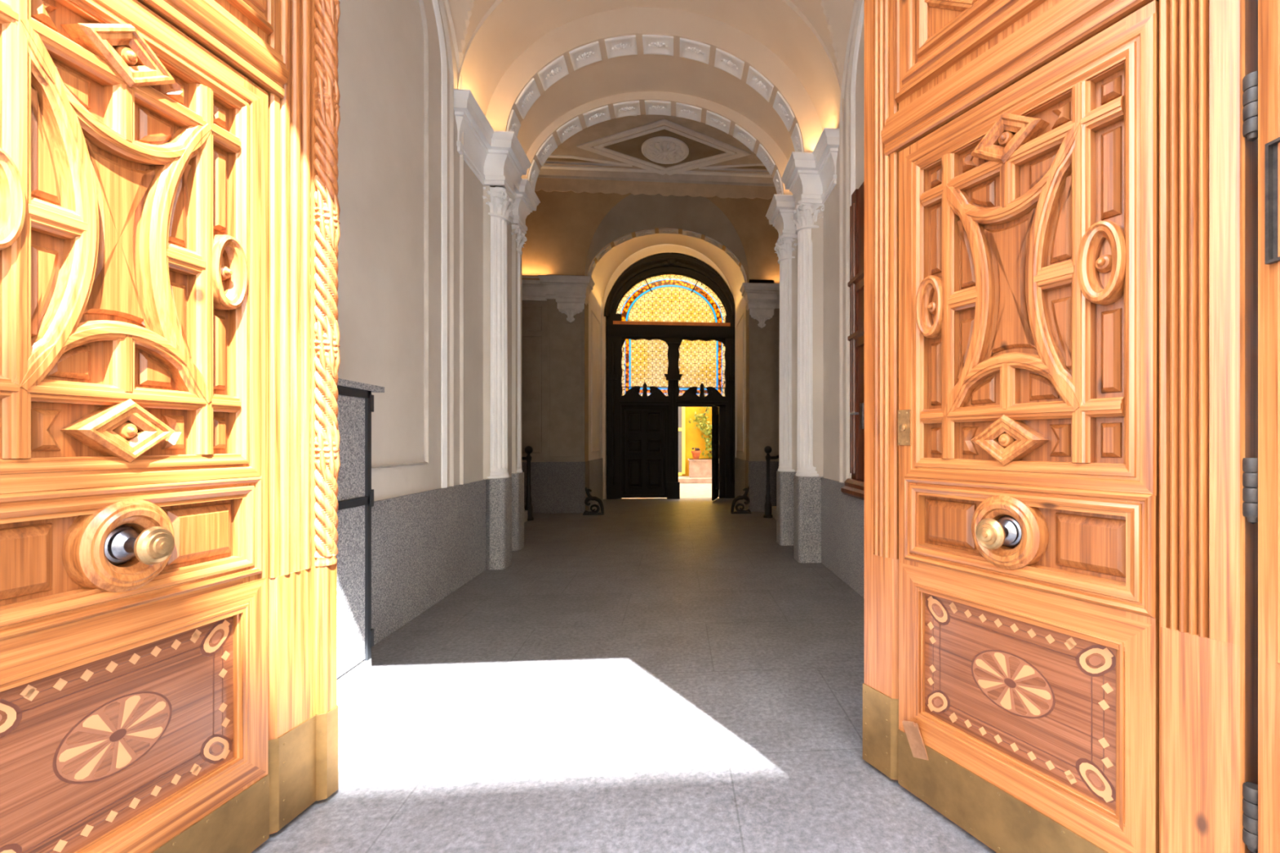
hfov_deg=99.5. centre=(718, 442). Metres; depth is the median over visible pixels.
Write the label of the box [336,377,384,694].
pedestal
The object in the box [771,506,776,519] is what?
steps
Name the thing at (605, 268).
arch
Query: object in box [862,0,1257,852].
door
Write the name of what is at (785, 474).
column
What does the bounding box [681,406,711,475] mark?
wall
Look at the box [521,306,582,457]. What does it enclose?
trim
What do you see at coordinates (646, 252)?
door surround
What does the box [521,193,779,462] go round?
wall
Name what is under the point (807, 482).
column
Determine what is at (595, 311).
wall
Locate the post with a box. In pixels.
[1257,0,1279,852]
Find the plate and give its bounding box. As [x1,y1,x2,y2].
[1264,137,1279,264]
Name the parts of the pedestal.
granite door, granite door, metal frame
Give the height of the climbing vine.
3.144 m
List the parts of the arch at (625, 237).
coffer panel, coffer panel, coffer panel, coffer panel, coffer panel, coffer panel, coffer panel, coffer panel, coffer panel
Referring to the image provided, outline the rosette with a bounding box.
[641,136,688,164]
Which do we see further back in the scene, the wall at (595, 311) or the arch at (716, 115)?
the wall at (595, 311)
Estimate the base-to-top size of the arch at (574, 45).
1.580 m
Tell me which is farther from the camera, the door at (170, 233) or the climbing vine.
the climbing vine
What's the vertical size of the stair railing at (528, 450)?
1.741 m
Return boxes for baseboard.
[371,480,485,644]
[485,480,489,568]
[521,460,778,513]
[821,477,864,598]
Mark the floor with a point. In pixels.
(649, 675)
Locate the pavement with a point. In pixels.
(686, 490)
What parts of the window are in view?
pane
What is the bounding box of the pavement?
[622,483,718,498]
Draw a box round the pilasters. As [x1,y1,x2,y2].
[483,185,822,479]
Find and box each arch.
[485,6,822,152]
[520,78,792,195]
[586,227,746,282]
[591,227,744,309]
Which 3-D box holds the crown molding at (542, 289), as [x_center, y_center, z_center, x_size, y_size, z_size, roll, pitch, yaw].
[-3.531,-2.587,9.055,2.798,0.366,0.428,0,0,-5]
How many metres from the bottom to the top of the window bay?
2.430 m
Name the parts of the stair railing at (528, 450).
newel post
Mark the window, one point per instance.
(681, 409)
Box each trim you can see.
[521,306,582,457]
[537,168,774,186]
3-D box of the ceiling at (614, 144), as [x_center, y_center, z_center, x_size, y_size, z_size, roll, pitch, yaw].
[-0.767,-4.625,7.753,8.500,0.190,3.260,0,0,-5]
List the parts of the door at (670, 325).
panel, panel, panel, leaded pane, panel, panel, panel, lunette glass, leaded pane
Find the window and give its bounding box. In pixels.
[678,406,684,475]
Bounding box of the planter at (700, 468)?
[688,458,711,478]
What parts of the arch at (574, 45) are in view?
coffer panel, coffer panel, coffer panel, coffer panel, coffer panel, coffer panel, coffer panel, coffer panel, coffer panel, coffer panel, coffer panel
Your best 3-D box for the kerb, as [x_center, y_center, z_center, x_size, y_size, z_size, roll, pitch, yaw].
[-0.799,1.135,16.338,17.000,0.130,1.300,0,0,-5]
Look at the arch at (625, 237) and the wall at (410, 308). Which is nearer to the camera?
the wall at (410, 308)
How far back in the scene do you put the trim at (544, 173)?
9.12 m
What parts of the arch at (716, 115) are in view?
coffer panel, coffer panel, coffer panel, coffer panel, coffer panel, coffer panel, coffer panel, coffer panel, coffer panel, coffer panel, coffer panel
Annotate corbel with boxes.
[553,286,588,322]
[745,293,777,328]
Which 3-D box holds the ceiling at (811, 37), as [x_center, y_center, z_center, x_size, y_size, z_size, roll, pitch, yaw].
[-0.515,-4.060,6.470,10.000,2.480,11.020,0,0,-5]
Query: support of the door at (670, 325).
in the wall at (595, 311)
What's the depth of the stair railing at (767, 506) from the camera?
8.52 m
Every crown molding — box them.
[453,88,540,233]
[521,275,595,304]
[739,282,779,310]
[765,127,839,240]
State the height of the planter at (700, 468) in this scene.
0.550 m
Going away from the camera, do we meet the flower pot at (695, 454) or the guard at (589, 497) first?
the guard at (589, 497)
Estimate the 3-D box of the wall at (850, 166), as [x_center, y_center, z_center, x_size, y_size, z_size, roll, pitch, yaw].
[1.335,-1.600,3.798,0.376,5.600,5.400,0,0,-5]
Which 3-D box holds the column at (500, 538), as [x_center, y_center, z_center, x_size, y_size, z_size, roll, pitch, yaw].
[-2.160,-0.599,5.180,0.360,3.598,0.360,0,0,-5]
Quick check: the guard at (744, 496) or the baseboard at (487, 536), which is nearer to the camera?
the baseboard at (487, 536)
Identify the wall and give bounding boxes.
[337,0,518,501]
[521,189,779,283]
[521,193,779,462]
[587,271,746,509]
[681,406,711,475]
[822,0,864,482]
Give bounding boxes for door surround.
[602,215,733,499]
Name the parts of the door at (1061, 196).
stile plate, lock plate, pull knob, kick plate, knob, panel frame, inlaid panel, wicket door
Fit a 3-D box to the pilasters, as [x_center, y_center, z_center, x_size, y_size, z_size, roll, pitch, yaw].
[-0.625,-1.028,5.774,3.310,2.765,1.210,0,0,-5]
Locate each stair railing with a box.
[521,445,533,520]
[763,445,778,518]
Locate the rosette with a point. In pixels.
(659, 149)
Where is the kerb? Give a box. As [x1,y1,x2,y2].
[678,475,711,483]
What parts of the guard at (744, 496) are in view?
foot plate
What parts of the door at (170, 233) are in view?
inlaid panel, knob, pull knob, kick plate, panel frame, stile plate, rope foot plate, rope moulding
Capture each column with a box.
[482,186,515,569]
[511,224,526,551]
[773,235,797,545]
[791,200,824,563]
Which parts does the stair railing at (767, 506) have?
newel post, handrail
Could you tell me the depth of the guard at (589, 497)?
8.86 m
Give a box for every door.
[0,0,340,852]
[604,252,734,500]
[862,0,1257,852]
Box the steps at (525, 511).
[524,508,527,522]
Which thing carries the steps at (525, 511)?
on the floor
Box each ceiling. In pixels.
[448,0,854,160]
[541,114,772,177]
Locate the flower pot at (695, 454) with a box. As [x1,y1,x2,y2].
[691,447,701,459]
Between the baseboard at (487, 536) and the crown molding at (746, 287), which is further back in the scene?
the crown molding at (746, 287)
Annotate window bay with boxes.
[840,181,864,500]
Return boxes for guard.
[582,487,604,515]
[730,486,751,514]
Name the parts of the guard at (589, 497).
foot plate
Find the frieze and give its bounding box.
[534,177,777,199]
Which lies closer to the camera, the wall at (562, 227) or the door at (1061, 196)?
the door at (1061, 196)
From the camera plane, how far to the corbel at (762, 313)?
9.27 m
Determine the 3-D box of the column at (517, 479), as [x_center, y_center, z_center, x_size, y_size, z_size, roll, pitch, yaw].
[-2.349,-0.599,6.043,0.360,3.598,0.360,0,0,-5]
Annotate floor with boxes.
[251,497,996,852]
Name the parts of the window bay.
sill moulding, post, cap moulding, cap moulding, handle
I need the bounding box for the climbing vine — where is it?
[688,406,711,457]
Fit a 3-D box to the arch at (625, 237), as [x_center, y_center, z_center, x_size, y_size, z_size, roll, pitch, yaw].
[-0.853,-3.260,9.462,3.000,1.080,0.240,0,0,-5]

